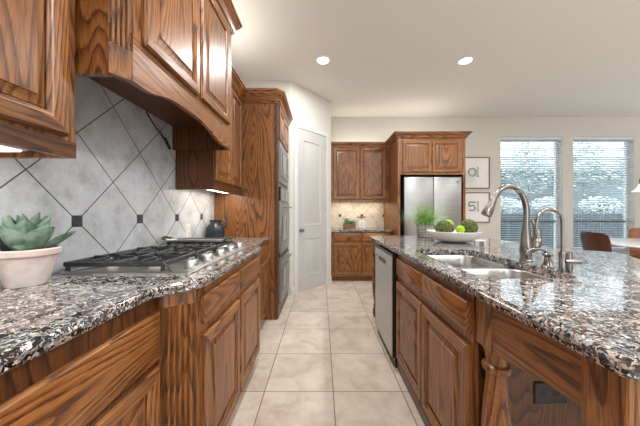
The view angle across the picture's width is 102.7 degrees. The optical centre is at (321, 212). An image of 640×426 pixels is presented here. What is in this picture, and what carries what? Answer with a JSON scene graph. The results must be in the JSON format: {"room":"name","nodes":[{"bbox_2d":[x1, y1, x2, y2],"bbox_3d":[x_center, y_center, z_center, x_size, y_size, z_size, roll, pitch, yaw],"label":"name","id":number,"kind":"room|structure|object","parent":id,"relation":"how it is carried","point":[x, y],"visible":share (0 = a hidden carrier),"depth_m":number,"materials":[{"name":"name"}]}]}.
{"room":"kitchen","nodes":[
{"label":"kitchen","id":0,"kind":"room"},
{"bbox_2d":[243,81,330,294],"bbox_3d":[-0.516,-0.345,4.320,1.352,3.050,1.360,0,0,0],"label":"wall","id":1,"kind":"structure","parent":0,"point":[307,108],"depth_m":3.78,"materials":[{"name":"paint"}]},
{"bbox_2d":[294,122,327,293],"bbox_3d":[-0.139,-0.066,3.965,0.022,2.491,0.750,0,0,42],"label":"trim","id":2,"kind":"structure","parent":1,"relation":"attached to","point":[296,125],"depth_m":3.72,"materials":[{"name":"grey paint"}]},
{"bbox_2d":[290,276,331,295],"bbox_3d":[-0.140,1.125,3.970,0.014,0.110,0.905,0,0,42],"label":"baseboard","id":3,"kind":"structure","parent":1,"relation":"attached to","point":[329,277],"depth_m":3.67,"materials":[{"name":"grey paint"}]},
{"bbox_2d":[298,128,325,291],"bbox_3d":[-0.116,-0.041,3.950,0.076,2.398,0.618,0,0,42],"label":"door","id":4,"kind":"structure","parent":1,"relation":"in","point":[311,146],"depth_m":3.94,"materials":[{"name":"grey paint"}]},
{"bbox_2d":[227,281,424,425],"bbox_3d":[3.475,1.230,0.000,9.750,0.100,10.300,0,0,0],"label":"floor","id":5,"kind":"structure","parent":0,"point":[325,360],"depth_m":1.90,"materials":[{"name":"beige tile"}]},
{"bbox_2d":[0,297,159,425],"bbox_3d":[-0.888,0.744,0.289,0.576,0.873,1.378,0,0,0],"label":"base cabinet","id":6,"kind":"object","parent":5,"relation":"on","point":[108,374],"visible":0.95,"depth_m":0.69,"materials":[{"name":"brown wood"}]},
{"bbox_2d":[0,237,269,374],"bbox_3d":[-0.825,0.285,1.208,0.709,0.039,3.216,0,0,0],"label":"countertop","id":7,"kind":"structure","parent":6,"relation":"on","point":[34,320],"depth_m":0.78,"materials":[{"name":"stone"}]},
{"bbox_2d":[0,245,61,288],"bbox_3d":[-1.085,0.199,0.945,0.180,0.134,0.180,0,0,0],"label":"pot","id":8,"kind":"object","parent":7,"relation":"on","point":[26,266],"depth_m":0.90,"materials":[{"name":"ceramic"}]},
{"bbox_2d":[0,212,75,288],"bbox_3d":[-1.082,0.132,0.945,0.186,0.267,0.180,0,0,0],"label":"potted succulent","id":9,"kind":"object","parent":7,"relation":"on","point":[27,258],"visible":1,"depth_m":0.90,"materials":[{"name":"green plant"}]},
{"bbox_2d":[59,240,248,273],"bbox_3d":[-0.850,0.238,1.550,0.570,0.056,0.900,0,0,0],"label":"gas cooktop","id":10,"kind":"object","parent":7,"relation":"in","point":[168,257],"visible":0.94,"depth_m":1.25,"materials":[{"name":"metal"}]},
{"bbox_2d":[162,236,232,241],"bbox_3d":[-0.907,0.190,1.883,0.515,0.037,0.165,0,0,0],"label":"griddle","id":11,"kind":"object","parent":10,"relation":"on","point":[171,239],"visible":1,"depth_m":1.84,"materials":[{"name":"silver metal"}]},
{"bbox_2d":[206,220,226,237],"bbox_3d":[-1.075,0.168,2.599,0.174,0.194,0.176,0,0,-36],"label":"ceramic jug","id":12,"kind":"object","parent":7,"relation":"on","point":[215,229],"visible":0.96,"depth_m":2.54,"materials":[{"name":"grey ceramic"}]},
{"bbox_2d":[159,253,259,425],"bbox_3d":[-0.828,0.744,1.535,0.696,0.873,1.121,0,0,0],"label":"base cabinet","id":13,"kind":"object","parent":5,"relation":"on","point":[210,334],"visible":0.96,"depth_m":1.11,"materials":[{"name":"brown wood"}]},
{"bbox_2d":[215,88,292,319],"bbox_3d":[-0.789,-0.077,3.181,0.774,2.515,0.878,0,0,0],"label":"oven tower","id":14,"kind":"object","parent":5,"relation":"on","point":[267,115],"visible":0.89,"depth_m":2.82,"materials":[{"name":"brown wood"}]},
{"bbox_2d":[279,141,288,187],"bbox_3d":[-0.665,-0.578,3.225,0.429,0.465,0.680,0,0,0],"label":"microwave","id":15,"kind":"object","parent":14,"relation":"in","point":[283,156],"visible":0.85,"depth_m":3.07,"materials":[{"name":"silver metal"}]},
{"bbox_2d":[279,187,291,303],"bbox_3d":[-0.666,0.372,3.225,0.527,1.325,0.684,0,0,0],"label":"double wall oven","id":16,"kind":"object","parent":14,"relation":"in","point":[284,255],"visible":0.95,"depth_m":3.04,"materials":[{"name":"silver metal"}]},
{"bbox_2d":[258,241,267,324],"bbox_3d":[-0.878,0.744,2.457,0.596,0.873,0.717,0,0,0],"label":"base cabinet","id":17,"kind":"object","parent":5,"relation":"on","point":[263,274],"visible":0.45,"depth_m":2.58,"materials":[{"name":"brown wood"}]},
{"bbox_2d":[331,232,392,280],"bbox_3d":[0.689,0.755,4.674,1.049,0.849,0.648,0,0,0],"label":"base cabinet","id":18,"kind":"object","parent":5,"relation":"on","point":[351,252],"visible":0.7,"depth_m":4.35,"materials":[{"name":"brown wood"}]},
{"bbox_2d":[331,227,392,231],"bbox_3d":[0.688,0.309,4.661,1.050,0.039,0.652,0,0,0],"label":"countertop","id":19,"kind":"structure","parent":18,"relation":"on","point":[333,229],"depth_m":4.37,"materials":[{"name":"stone"}]},
{"bbox_2d":[343,218,355,227],"bbox_3d":[0.510,0.193,4.701,0.278,0.192,0.174,0,0,0],"label":"planter","id":20,"kind":"object","parent":19,"relation":"on","point":[347,223],"visible":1,"depth_m":4.64,"materials":[{"name":"brown wood"}]},
{"bbox_2d":[358,216,365,227],"bbox_3d":[0.735,0.182,4.700,0.176,0.215,0.176,0,0,0],"label":"kitchen scale","id":21,"kind":"object","parent":19,"relation":"on","point":[361,223],"visible":1,"depth_m":4.64,"materials":[{"name":"white ceramic"}]},
{"bbox_2d":[375,245,397,367],"bbox_3d":[0.840,0.749,2.240,0.620,0.862,0.590,0,0,0],"label":"dishwasher","id":22,"kind":"object","parent":5,"relation":"on","point":[386,277],"visible":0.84,"depth_m":2.10,"materials":[{"name":"silver metal"}]},
{"bbox_2d":[384,131,472,235],"bbox_3d":[1.756,-0.048,4.504,1.220,2.455,0.988,0,0,0],"label":"tall cabinet","id":23,"kind":"object","parent":5,"relation":"on","point":[410,153],"visible":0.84,"depth_m":4.07,"materials":[{"name":"brown wood"}]},
{"bbox_2d":[400,177,460,235],"bbox_3d":[1.770,0.297,4.475,0.911,1.725,0.910,0,0,0],"label":"refrigerator","id":24,"kind":"object","parent":5,"relation":"on","point":[414,191],"visible":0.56,"depth_m":4.07,"materials":[{"name":"grey metal"}]},
{"bbox_2d":[372,240,639,425],"bbox_3d":[1.000,0.743,1.716,0.891,0.874,2.470,0,0,0],"label":"base cabinet","id":25,"kind":"object","parent":5,"relation":"on","point":[462,360],"visible":0.58,"depth_m":0.96,"materials":[{"name":"brown wood"}]},
{"bbox_2d":[369,236,639,380],"bbox_3d":[1.256,0.285,1.704,1.422,0.039,2.503,0,0,0],"label":"countertop","id":26,"kind":"structure","parent":25,"relation":"on","point":[592,310],"depth_m":0.87,"materials":[{"name":"stone"}]},
{"bbox_2d":[399,202,453,236],"bbox_3d":[1.127,0.056,2.788,0.544,0.414,0.553,0,0,-42],"label":"potted grass","id":27,"kind":"object","parent":26,"relation":"on","point":[426,222],"depth_m":2.72,"materials":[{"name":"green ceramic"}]},
{"bbox_2d":[416,224,434,236],"bbox_3d":[1.130,0.194,2.785,0.194,0.138,0.194,0,0,0],"label":"wire basket","id":28,"kind":"object","parent":27,"relation":"on","point":[421,231],"depth_m":2.72,"materials":[{"name":"grey metal"}]},
{"bbox_2d":[418,225,432,236],"bbox_3d":[1.130,0.194,2.785,0.164,0.136,0.164,0,0,0],"label":"pot","id":29,"kind":"object","parent":27,"relation":"on","point":[422,232],"depth_m":2.72,"materials":[{"name":"grey metal"}]},
{"bbox_2d":[426,229,482,242],"bbox_3d":[1.200,0.216,2.330,0.460,0.099,0.460,0,0,0],"label":"fruit bowl","id":30,"kind":"object","parent":26,"relation":"on","point":[453,237],"visible":0.9,"depth_m":2.17,"materials":[{"name":"white ceramic"}]},
{"bbox_2d":[435,220,453,231],"bbox_3d":[1.117,0.149,2.327,0.160,0.159,0.157,0,0,0],"label":"moss ball","id":31,"kind":"object","parent":30,"relation":"in","point":[444,225],"visible":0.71,"depth_m":2.27,"materials":[{"name":"green plant"}]},
{"bbox_2d":[456,225,464,232],"bbox_3d":[1.222,0.151,2.255,0.074,0.074,0.072,0,0,0],"label":"moss ball","id":32,"kind":"object","parent":30,"relation":"in","point":[459,229],"visible":0.94,"depth_m":2.23,"materials":[{"name":"green plant"}]},
{"bbox_2d":[459,219,477,232],"bbox_3d":[1.332,0.136,2.321,0.149,0.154,0.156,0,0,0],"label":"moss ball","id":33,"kind":"object","parent":30,"relation":"in","point":[470,226],"visible":0.66,"depth_m":2.27,"materials":[{"name":"green plant"}]},
{"bbox_2d":[475,240,484,246],"bbox_3d":[1.237,0.240,1.993,0.050,0.050,0.054,0,0,0],"label":"outlet box","id":34,"kind":"object","parent":26,"relation":"on","point":[479,243],"visible":1,"depth_m":1.97,"materials":[{"name":"white plastic"}]},
{"bbox_2d":[427,255,551,278],"bbox_3d":[0.860,0.401,1.435,0.434,0.189,0.834,0,0,0],"label":"sink","id":35,"kind":"object","parent":26,"relation":"in","point":[477,266],"visible":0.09,"depth_m":1.40,"materials":[{"name":"metal"}]},
{"bbox_2d":[427,255,509,267],"bbox_3d":[0.860,0.401,1.632,0.434,0.189,0.440,0,0,0],"label":"basin","id":36,"kind":"object","parent":35,"relation":"in","point":[459,261],"depth_m":1.81,"materials":[{"name":"silver metal"}]},
{"bbox_2d":[459,268,551,278],"bbox_3d":[0.860,0.401,1.213,0.434,0.189,0.390,0,0,0],"label":"basin","id":37,"kind":"object","parent":35,"relation":"in","point":[500,273],"depth_m":1.38,"materials":[{"name":"silver metal"}]},
{"bbox_2d":[481,183,542,261],"bbox_3d":[1.034,0.053,1.397,0.316,0.425,0.068,0,0,0],"label":"kitchen faucet","id":38,"kind":"object","parent":26,"relation":"on","point":[526,242],"visible":0.96,"depth_m":1.39,"materials":[{"name":"silver metal"}]},
{"bbox_2d":[525,248,554,267],"bbox_3d":[1.058,0.218,1.245,0.136,0.094,0.052,0,0,0],"label":"soap dispenser","id":39,"kind":"object","parent":26,"relation":"on","point":[547,262],"visible":1,"depth_m":1.24,"materials":[{"name":"silver metal"}]},
{"bbox_2d":[534,208,582,272],"bbox_3d":[1.051,0.122,1.152,0.184,0.287,0.044,0,0,9],"label":"tap","id":40,"kind":"object","parent":26,"relation":"on","point":[566,261],"visible":1,"depth_m":1.14,"materials":[{"name":"silver metal"}]},
{"bbox_2d":[534,382,567,403],"bbox_3d":[0.858,0.675,0.956,0.125,0.082,0.009,0,0,0],"label":"wall outlet","id":41,"kind":"object","parent":25,"relation":"attached to","point":[544,393],"visible":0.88,"depth_m":0.95,"materials":[{"name":"black plastic"}]},
{"bbox_2d":[542,389,550,397],"bbox_3d":[0.837,0.675,0.953,0.033,0.033,0.002,0,0,0],"label":"socket","id":42,"kind":"object","parent":41,"relation":"attached to","point":[546,393],"depth_m":0.95,"materials":[{"name":"black plastic"}]},
{"bbox_2d":[553,390,561,397],"bbox_3d":[0.879,0.675,0.953,0.033,0.033,0.002,0,0,0],"label":"socket","id":43,"kind":"object","parent":41,"relation":"attached to","point":[556,394],"depth_m":0.95,"materials":[{"name":"black plastic"}]},
{"bbox_2d":[580,231,611,251],"bbox_3d":[4.117,0.731,3.655,0.527,0.901,0.464,0,0,9],"label":"dining chair","id":44,"kind":"object","parent":5,"relation":"on","point":[591,241],"visible":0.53,"depth_m":3.61,"materials":[{"name":"brown leather"}]},
{"bbox_2d":[610,238,639,247],"bbox_3d":[4.760,0.802,3.550,1.580,0.755,1.580,0,0,0],"label":"dining table","id":45,"kind":"object","parent":5,"relation":"on","point":[623,242],"visible":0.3,"depth_m":3.63,"materials":[{"name":"white paint"}]},
{"bbox_2d":[628,228,639,258],"bbox_3d":[5.604,0.731,4.354,0.464,0.901,0.527,0,0,45],"label":"dining chair","id":46,"kind":"object","parent":5,"relation":"on","point":[634,232],"visible":0.57,"depth_m":4.58,"materials":[{"name":"brown wood"}]},
{"bbox_2d":[231,0,639,116],"bbox_3d":[3.475,-1.945,0.000,9.750,0.150,10.300,0,0,0],"label":"ceiling","id":47,"kind":"structure","parent":0,"point":[390,58],"depth_m":2.99,"materials":[{"name":"paint"}]},
{"bbox_2d":[315,55,330,64],"bbox_3d":[0.020,-1.865,3.140,0.190,0.010,0.190,0,0,0],"label":"recessed light","id":48,"kind":"object","parent":47,"relation":"in","point":[322,60],"visible":1,"depth_m":3.14,"materials":[{"name":"white plastic"}]},
{"bbox_2d":[318,57,328,63],"bbox_3d":[0.020,-1.867,3.140,0.134,0.005,0.134,0,0,0],"label":"diffuser","id":49,"kind":"object","parent":48,"relation":"attached to","point":[321,60],"depth_m":3.14,"materials":[{"name":"white plastic"}]},
{"bbox_2d":[457,56,473,64],"bbox_3d":[1.770,-1.865,3.150,0.190,0.010,0.190,0,0,0],"label":"recessed light","id":50,"kind":"object","parent":47,"relation":"in","point":[465,60],"visible":1,"depth_m":3.14,"materials":[{"name":"white plastic"}]},
{"bbox_2d":[459,58,471,63],"bbox_3d":[1.770,-1.867,3.150,0.134,0.005,0.134,0,0,0],"label":"diffuser","id":51,"kind":"object","parent":50,"relation":"attached to","point":[462,60],"depth_m":3.14,"materials":[{"name":"white plastic"}]},
{"bbox_2d":[632,178,639,191],"bbox_3d":[4.694,-1.079,3.560,0.688,1.578,0.768,0,0,0],"label":"chandelier","id":52,"kind":"object","parent":47,"relation":"hanging from","point":[637,189],"visible":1,"depth_m":3.56,"materials":[{"name":"metal"}]},
{"bbox_2d":[331,117,639,255],"bbox_3d":[3.400,-0.345,5.069,9.600,3.050,0.162,0,0,0],"label":"wall","id":53,"kind":"structure","parent":0,"point":[485,138],"depth_m":5.00,"materials":[{"name":"paint"}]},
{"bbox_2d":[331,142,388,202],"bbox_3d":[0.689,-0.725,4.797,1.049,1.090,0.403,0,0,0],"label":"upper cabinet","id":54,"kind":"object","parent":53,"relation":"attached to","point":[359,170],"visible":0.91,"depth_m":4.63,"materials":[{"name":"brown wood"}]},
{"bbox_2d":[465,157,489,188],"bbox_3d":[2.973,-0.772,4.986,0.605,0.615,0.026,0,0,0],"label":"picture frame","id":55,"kind":"object","parent":53,"relation":"attached to","point":[477,169],"visible":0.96,"depth_m":4.99,"materials":[{"name":"white paper"}]},
{"bbox_2d":[465,192,489,222],"bbox_3d":[2.973,-0.100,4.986,0.605,0.590,0.026,0,0,0],"label":"picture frame","id":56,"kind":"object","parent":53,"relation":"attached to","point":[475,202],"visible":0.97,"depth_m":4.99,"materials":[{"name":"white paper"}]},
{"bbox_2d":[501,140,557,247],"bbox_3d":[4.105,-0.350,5.053,1.210,2.260,0.165,0,0,0],"label":"window","id":57,"kind":"structure","parent":53,"relation":"in","point":[555,221],"depth_m":5.09,"materials":[{"name":"grey paint"}]},
{"bbox_2d":[501,137,561,245],"bbox_3d":[4.105,-0.368,5.033,1.198,2.217,0.059,0,0,0],"label":"window blind","id":58,"kind":"object","parent":57,"relation":"attached to","point":[502,138],"visible":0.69,"depth_m":5.03,"materials":[{"name":"white plastic"}]},
{"bbox_2d":[573,140,629,252],"bbox_3d":[5.513,-0.350,5.053,1.194,2.260,0.165,0,0,0],"label":"window","id":59,"kind":"structure","parent":53,"relation":"in","point":[626,196],"depth_m":5.08,"materials":[{"name":"grey paint"}]},
{"bbox_2d":[573,137,633,249],"bbox_3d":[5.513,-0.368,5.033,1.182,2.217,0.059,0,0,0],"label":"window blind","id":60,"kind":"object","parent":59,"relation":"attached to","point":[574,138],"visible":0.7,"depth_m":5.03,"materials":[{"name":"white plastic"}]},
{"bbox_3d":[-1.296,-0.345,0.000,0.208,3.050,10.000,0,0,0],"label":"wall","id":61,"kind":"structure","parent":0,"visible":0},
{"bbox_2d":[0,77,213,285],"bbox_3d":[-1.186,-0.220,1.209,0.012,1.000,3.218,0,0,0],"label":"tile backsplash","id":62,"kind":"structure","parent":61,"relation":"attached to","point":[119,192],"depth_m":1.42,"materials":[{"name":"grey tile"}]},
{"bbox_2d":[0,0,75,158],"bbox_3d":[-1.000,-0.780,0.326,0.353,1.180,1.252,0,0,0],"label":"upper cabinet","id":63,"kind":"object","parent":62,"relation":"attached to","point":[37,37],"visible":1,"depth_m":0.78,"materials":[{"name":"brown wood"}]},
{"bbox_2d":[0,144,27,151],"bbox_3d":[-1.020,-0.203,0.525,0.140,0.018,0.610,0,0,0],"label":"light","id":64,"kind":"object","parent":63,"relation":"attached to","point":[3,148],"visible":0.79,"depth_m":0.80,"materials":[{"name":"white plastic"}]},
{"bbox_2d":[0,146,20,151],"bbox_3d":[-1.020,-0.196,0.525,0.120,0.004,0.590,0,0,0],"label":"diffuser","id":65,"kind":"object","parent":64,"relation":"attached to","point":[2,148],"depth_m":0.80,"materials":[{"name":"white"}]},
{"bbox_2d":[186,224,189,237],"bbox_3d":[-1.176,0.160,2.260,0.009,0.118,0.075,0,0,0],"label":"wall outlet","id":66,"kind":"object","parent":62,"relation":"attached to","point":[187,225],"visible":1,"depth_m":2.24,"materials":[{"name":"white plastic"}]},
{"bbox_2d":[176,63,247,195],"bbox_3d":[-0.984,-0.752,2.429,0.384,1.135,0.773,0,0,0],"label":"upper cabinet","id":67,"kind":"object","parent":62,"relation":"attached to","point":[218,170],"visible":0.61,"depth_m":2.23,"materials":[{"name":"brown wood"}]},
{"bbox_2d":[75,0,241,150],"bbox_3d":[-0.914,-1.017,1.477,0.524,1.046,1.259,0,0,0],"label":"range hood","id":68,"kind":"object","parent":61,"relation":"attached to","point":[171,59],"visible":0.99,"depth_m":1.28,"materials":[{"name":"brown wood"}]},
{"bbox_2d":[145,111,170,148],"bbox_3d":[-1.160,-0.579,1.831,0.020,0.194,0.269,0,0,0],"label":"power cord","id":69,"kind":"object","parent":68,"relation":"hanging from","point":[165,139],"visible":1,"depth_m":1.85,"materials":[{"name":"black plastic"}]},
{"label":"outside","id":70,"kind":"structure","parent":0,"visible":0},
{"bbox_3d":[8.000,1.380,10.600,20.000,0.100,10.800,0,0,0],"label":"lawn","id":71,"kind":"structure","parent":70,"visible":0},
{"bbox_2d":[501,196,522,212],"bbox_3d":[6.514,0.357,9.204,1.649,1.949,0.576,0,0,0],"label":"flowering bush","id":72,"kind":"object","parent":71,"relation":"on","point":[503,205],"visible":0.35,"depth_m":9.09,"materials":[{"name":"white plant"}]},
{"bbox_2d":[501,142,553,206],"bbox_3d":[8.295,-0.772,10.309,2.045,4.205,1.059,0,0,0],"label":"tree","id":73,"kind":"object","parent":71,"relation":"on","point":[508,179],"visible":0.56,"depth_m":10.19,"materials":[{"name":"green plant"}]},
{"bbox_2d":[529,197,573,212],"bbox_3d":[8.261,0.359,9.192,1.602,1.946,0.576,0,0,0],"label":"flowering bush","id":74,"kind":"object","parent":71,"relation":"on","point":[545,205],"visible":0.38,"depth_m":9.13,"materials":[{"name":"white plant"}]},
{"bbox_2d":[501,213,623,246],"bbox_3d":[8.000,0.680,8.635,12.000,1.300,0.070,0,0,0],"label":"fence","id":75,"kind":"object","parent":71,"relation":"on","point":[503,215],"visible":0.16,"depth_m":8.60,"materials":[{"name":"grey wood"}]},
{"bbox_2d":[501,158,623,212],"bbox_3d":[10.500,-0.945,13.300,13.800,4.550,3.400,0,0,0],"label":"house","id":76,"kind":"structure","parent":71,"relation":"on","point":[575,196],"depth_m":12.01,"materials":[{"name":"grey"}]},
{"bbox_2d":[573,142,611,212],"bbox_3d":[10.511,-0.842,10.312,2.109,4.346,1.090,0,0,0],"label":"tree","id":77,"kind":"object","parent":71,"relation":"on","point":[579,179],"visible":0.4,"depth_m":10.16,"materials":[{"name":"green plant"}]},
{"bbox_2d":[578,196,623,212],"bbox_3d":[10.011,0.367,9.203,1.592,1.930,0.590,0,0,0],"label":"flowering bush","id":78,"kind":"object","parent":71,"relation":"on","point":[588,205],"visible":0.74,"depth_m":9.13,"materials":[{"name":"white plant"}]},
{"bbox_2d":[611,147,623,192],"bbox_3d":[12.713,-0.776,10.300,2.044,4.215,1.077,0,0,0],"label":"tree","id":79,"kind":"object","parent":71,"relation":"on","point":[612,179],"visible":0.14,"depth_m":10.40,"materials":[{"name":"green plant"}]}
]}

